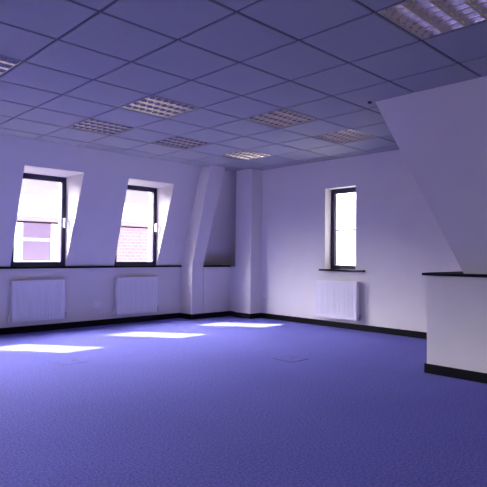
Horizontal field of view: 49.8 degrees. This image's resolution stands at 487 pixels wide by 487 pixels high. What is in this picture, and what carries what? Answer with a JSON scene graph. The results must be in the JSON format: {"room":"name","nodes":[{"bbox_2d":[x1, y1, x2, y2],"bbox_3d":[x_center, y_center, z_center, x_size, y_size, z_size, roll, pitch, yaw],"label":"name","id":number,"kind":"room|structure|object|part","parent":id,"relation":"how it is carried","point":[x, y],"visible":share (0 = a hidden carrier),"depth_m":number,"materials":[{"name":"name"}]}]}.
{"room":"open-plan office","nodes":[
{"label":"open-plan office","id":0,"kind":"room"},
{"bbox_2d":[0,134,235,327],"bbox_3d":[-3.787,-0.160,6.423,10.299,2.718,0.750,2,-2,-44],"label":"wall","id":1,"kind":"structure","parent":0,"point":[97,181],"depth_m":7.86,"materials":[{"name":"paint"}]},
{"bbox_2d":[7,279,65,322],"bbox_3d":[-2.859,0.789,7.304,0.822,0.557,0.099,2,-2,-44],"label":"radiator","id":2,"kind":"object","parent":1,"relation":"attached to","point":[30,300],"visible":1,"depth_m":7.25,"materials":[{"name":"metal"}]},
{"bbox_3d":[-3.113,0.776,7.040,0.004,0.546,0.068,2,-2,-44],"label":"panel","id":3,"kind":"part","parent":2,"relation":"part of","materials":[{"name":"metal"}]},
{"bbox_2d":[10,173,66,266],"bbox_3d":[-2.877,-0.324,7.387,0.780,1.298,0.129,2,-2,-44],"label":"window","id":4,"kind":"structure","parent":1,"relation":"in","point":[62,180],"depth_m":7.59,"materials":[{"name":"paint"}]},
{"bbox_2d":[0,265,181,268],"bbox_3d":[-4.256,0.294,6.071,8.756,0.030,0.135,2,-2,-44],"label":"trim","id":5,"kind":"structure","parent":1,"relation":"attached to","point":[20,267],"depth_m":7.79,"materials":[{"name":"black paint"}]},
{"bbox_2d":[92,302,100,307],"bbox_3d":[-2.231,0.929,7.974,0.146,0.086,0.014,2,-2,-44],"label":"power socket","id":6,"kind":"object","parent":1,"relation":"attached to","point":[94,304],"visible":1,"depth_m":7.97,"materials":[{"name":"white plastic"}]},
{"bbox_2d":[0,311,229,334],"bbox_3d":[-3.807,1.150,6.215,9.640,0.088,0.339,2,-2,-44],"label":"baseboard","id":7,"kind":"structure","parent":1,"relation":"attached to","point":[22,329],"depth_m":8.07,"materials":[{"name":"black paint"}]},
{"bbox_2d":[112,277,157,314],"bbox_3d":[-1.718,0.827,8.411,0.837,0.574,0.099,2,-2,-44],"label":"radiator","id":8,"kind":"object","parent":1,"relation":"attached to","point":[133,295],"visible":1,"depth_m":8.35,"materials":[{"name":"metal"}]},
{"bbox_3d":[-1.978,0.814,8.141,0.004,0.563,0.068,2,-2,-44],"label":"panel","id":9,"kind":"part","parent":8,"relation":"part of","materials":[{"name":"metal"}]},
{"bbox_2d":[114,185,157,265],"bbox_3d":[-1.739,-0.288,8.490,0.790,1.298,0.129,2,-2,-44],"label":"window","id":10,"kind":"structure","parent":1,"relation":"in","point":[154,226],"depth_m":8.71,"materials":[{"name":"paint"}]},
{"bbox_3d":[-1.455,-0.257,8.716,0.029,0.140,0.058,2,-2,-44],"label":"handle","id":11,"kind":"part","parent":10,"relation":"part of","materials":[{"name":"white plastic"}]},
{"bbox_2d":[180,165,224,313],"bbox_3d":[-0.710,-0.012,9.026,0.433,2.598,0.679,2,-2,-44],"label":"pier","id":12,"kind":"structure","parent":1,"relation":"attached to","point":[211,176],"depth_m":8.91,"materials":[{"name":"paint"}]},
{"bbox_2d":[203,267,230,312],"bbox_3d":[-0.579,0.856,9.370,0.630,0.880,0.331,2,-2,-44],"label":"wall","id":13,"kind":"structure","parent":0,"point":[216,280],"depth_m":9.24,"materials":[{"name":"paint"}]},
{"bbox_2d":[203,265,230,266],"bbox_3d":[-0.571,0.402,9.368,0.640,0.028,0.333,2,-2,-44],"label":"trim","id":14,"kind":"structure","parent":13,"relation":"on","point":[203,265],"depth_m":9.24,"materials":[{"name":"black paint"}]},
{"bbox_2d":[0,316,486,486],"bbox_3d":[-0.215,1.210,2.696,10.299,0.120,10.991,2,-2,-44],"label":"floor","id":15,"kind":"structure","parent":0,"point":[175,402],"depth_m":3.68,"materials":[{"name":"blue carpet"}]},
{"bbox_2d":[51,358,86,364],"bbox_3d":[-1.769,1.190,5.305,0.270,0.006,0.270,2,-2,-44],"label":"box","id":16,"kind":"object","parent":15,"relation":"on","point":[67,361],"visible":1,"depth_m":5.29,"materials":[{"name":"blue"}]},
{"bbox_2d":[230,168,261,313],"bbox_3d":[-0.005,0.006,9.540,0.504,2.598,0.901,2,-2,-44],"label":"wall pier","id":17,"kind":"object","parent":15,"relation":"on","point":[245,276],"visible":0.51,"depth_m":9.16,"materials":[{"name":"paint"}]},
{"bbox_2d":[230,311,260,318],"bbox_3d":[0.018,1.256,9.291,0.282,0.088,0.570,2,-2,-44],"label":"baseboard","id":18,"kind":"object","parent":17,"relation":"attached to","point":[232,313],"visible":1,"depth_m":9.12,"materials":[{"name":"black paint"}]},
{"bbox_2d":[272,355,307,361],"bbox_3d":[0.498,1.218,5.553,0.270,0.006,0.270,2,-2,-44],"label":"box","id":19,"kind":"object","parent":15,"relation":"on","point":[289,358],"visible":1,"depth_m":5.55,"materials":[{"name":"blue"}]},
{"bbox_2d":[0,0,486,171],"bbox_3d":[0.027,-1.455,2.651,10.059,0.024,10.225,2,-2,-44],"label":"ceiling","id":20,"kind":"structure","parent":0,"point":[239,37],"depth_m":4.27,"materials":[{"name":"tile"}]},
{"bbox_2d":[0,55,21,75],"bbox_3d":[-2.149,-1.487,4.125,0.580,0.109,0.580,2,-2,-44],"label":"ceiling light","id":21,"kind":"object","parent":20,"relation":"attached to","point":[6,63],"visible":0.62,"depth_m":4.20,"materials":[{"name":"grey metal"}]},
{"bbox_2d":[67,118,134,134],"bbox_3d":[-1.693,-1.435,6.239,0.580,0.109,0.580,2,-2,-44],"label":"ceiling light","id":22,"kind":"object","parent":20,"relation":"attached to","point":[92,125],"visible":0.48,"depth_m":6.27,"materials":[{"name":"grey metal"}]},
{"bbox_2d":[120,95,199,117],"bbox_3d":[-0.857,-1.446,5.378,0.580,0.109,0.580,2,-2,-44],"label":"ceiling light","id":23,"kind":"object","parent":20,"relation":"attached to","point":[152,105],"visible":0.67,"depth_m":5.40,"materials":[{"name":"grey metal"}]},
{"bbox_2d":[151,136,210,148],"bbox_3d":[-0.832,-1.408,7.074,0.580,0.109,0.580,2,-2,-44],"label":"ceiling light","id":24,"kind":"object","parent":20,"relation":"attached to","point":[177,141],"visible":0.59,"depth_m":7.10,"materials":[{"name":"grey metal"}]},
{"bbox_2d":[0,0,486,160],"bbox_3d":[-0.060,-1.466,2.587,9.849,0.028,10.170,2,-2,-44],"label":"trim","id":25,"kind":"structure","parent":20,"relation":"attached to","point":[114,1],"depth_m":3.90,"materials":[{"name":"grey paint"}]},
{"bbox_2d":[219,150,272,159],"bbox_3d":[0.029,-1.381,7.909,0.580,0.109,0.580,2,-2,-44],"label":"ceiling light","id":26,"kind":"object","parent":20,"relation":"attached to","point":[243,154],"visible":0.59,"depth_m":7.93,"materials":[{"name":"grey metal"}]},
{"bbox_2d":[245,108,318,127],"bbox_3d":[0.422,-1.425,5.782,0.580,0.109,0.580,2,-2,-44],"label":"ceiling light","id":27,"kind":"object","parent":20,"relation":"attached to","point":[280,118],"visible":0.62,"depth_m":5.80,"materials":[{"name":"grey metal"}]},
{"bbox_2d":[313,129,376,143],"bbox_3d":[1.283,-1.397,6.618,0.580,0.109,0.580,2,-2,-44],"label":"ceiling light","id":28,"kind":"object","parent":20,"relation":"attached to","point":[350,135],"visible":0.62,"depth_m":6.64,"materials":[{"name":"grey metal"}]},
{"bbox_2d":[377,0,486,39],"bbox_3d":[1.232,-1.474,3.225,0.580,0.109,0.580,2,-2,-44],"label":"ceiling light","id":29,"kind":"object","parent":20,"relation":"attached to","point":[425,19],"visible":0.93,"depth_m":3.29,"materials":[{"name":"grey metal"}]},
{"bbox_2d":[261,149,461,331],"bbox_3d":[3.491,-0.083,6.272,0.440,2.698,10.940,2,-2,-44],"label":"wall","id":30,"kind":"structure","parent":0,"point":[399,238],"depth_m":7.75,"materials":[{"name":"paint"}]},
{"bbox_2d":[262,293,267,298],"bbox_3d":[0.377,0.910,9.125,0.014,0.086,0.146,2,-2,-44],"label":"power socket","id":31,"kind":"object","parent":30,"relation":"attached to","point":[264,295],"visible":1,"depth_m":9.12,"materials":[{"name":"white plastic"}]},
{"bbox_2d":[315,280,361,320],"bbox_3d":[1.430,0.851,7.978,0.099,0.567,0.832,2,-2,-44],"label":"radiator","id":32,"kind":"object","parent":30,"relation":"attached to","point":[334,299],"visible":1,"depth_m":7.91,"materials":[{"name":"metal"}]},
{"bbox_3d":[1.679,0.843,7.702,0.068,0.556,0.004,2,-2,-44],"label":"panel","id":33,"kind":"part","parent":32,"relation":"part of","materials":[{"name":"metal"}]},
{"bbox_2d":[319,269,364,271],"bbox_3d":[1.540,0.412,8.027,0.215,0.026,0.813,2,-2,-44],"label":"trim","id":34,"kind":"structure","parent":30,"relation":"attached to","point":[345,270],"depth_m":7.99,"materials":[{"name":"paint"}]},
{"bbox_2d":[331,187,355,269],"bbox_3d":[1.611,-0.227,8.168,0.065,1.265,0.565,2,-2,-44],"label":"window","id":35,"kind":"structure","parent":30,"relation":"in","point":[334,192],"depth_m":8.31,"materials":[{"name":"paint"}]},
{"bbox_2d":[375,76,486,273],"bbox_3d":[4.190,-0.555,3.693,2.269,1.655,6.055,2,-2,-44],"label":"wall","id":36,"kind":"structure","parent":0,"point":[440,133],"depth_m":4.72,"materials":[{"name":"paint"}]},
{"bbox_2d":[427,276,486,372],"bbox_3d":[4.417,0.757,3.621,1.984,0.918,5.660,2,-2,-44],"label":"wall","id":37,"kind":"structure","parent":0,"point":[456,306],"depth_m":4.76,"materials":[{"name":"paint"}]},
{"bbox_2d":[261,313,486,383],"bbox_3d":[2.947,1.190,5.073,1.952,0.088,9.564,2,-2,-44],"label":"baseboard","id":38,"kind":"structure","parent":37,"relation":"attached to","point":[408,333],"depth_m":7.25,"materials":[{"name":"black paint"}]},
{"bbox_2d":[422,271,486,277],"bbox_3d":[4.344,0.285,3.650,1.969,0.025,5.595,2,-2,-44],"label":"trim","id":39,"kind":"structure","parent":37,"relation":"on","point":[458,273],"depth_m":4.80,"materials":[{"name":"black paint"}]},
{"label":"outside","id":40,"kind":"structure","parent":0,"visible":0},
{"bbox_3d":[0.124,9.508,13.931,100.000,0.200,100.000,2,-2,-44],"label":"ground","id":41,"kind":"structure","parent":40,"visible":0},
{"bbox_2d":[14,179,148,261],"bbox_3d":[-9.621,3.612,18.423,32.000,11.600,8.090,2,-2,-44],"label":"window panes","id":42,"kind":"structure","parent":41,"relation":"on","point":[39,200],"depth_m":16.40,"materials":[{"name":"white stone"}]},
{"bbox_3d":[-6.364,0.866,16.088,0.880,3.050,0.030,2,-2,-44],"label":"pane","id":43,"kind":"part","parent":42,"relation":"part of","materials":[{"name":"clear glass"}]},
{"bbox_2d":[336,193,355,265],"bbox_3d":[8.198,3.099,30.209,6.040,13.500,32.000,2,-2,-44],"label":"building","id":44,"kind":"structure","parent":41,"relation":"on","point":[346,203],"depth_m":28.69,"materials":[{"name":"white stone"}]},
{"bbox_2d":[337,228,355,264],"bbox_3d":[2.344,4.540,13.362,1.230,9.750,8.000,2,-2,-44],"label":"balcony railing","id":45,"kind":"object","parent":41,"relation":"on","point":[353,229],"visible":0.07,"depth_m":12.64,"materials":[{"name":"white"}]},
{"bbox_3d":[2.355,0.298,12.648,0.024,1.200,0.024,2,-2,-44],"label":"post","id":46,"kind":"part","parent":45,"relation":"part of","materials":[{"name":"white"}]},
{"bbox_3d":[1.971,-0.317,13.064,0.060,0.060,8.000,2,-2,-44],"label":"handrail","id":47,"kind":"part","parent":45,"relation":"part of","materials":[{"name":"white metal"}]}
]}

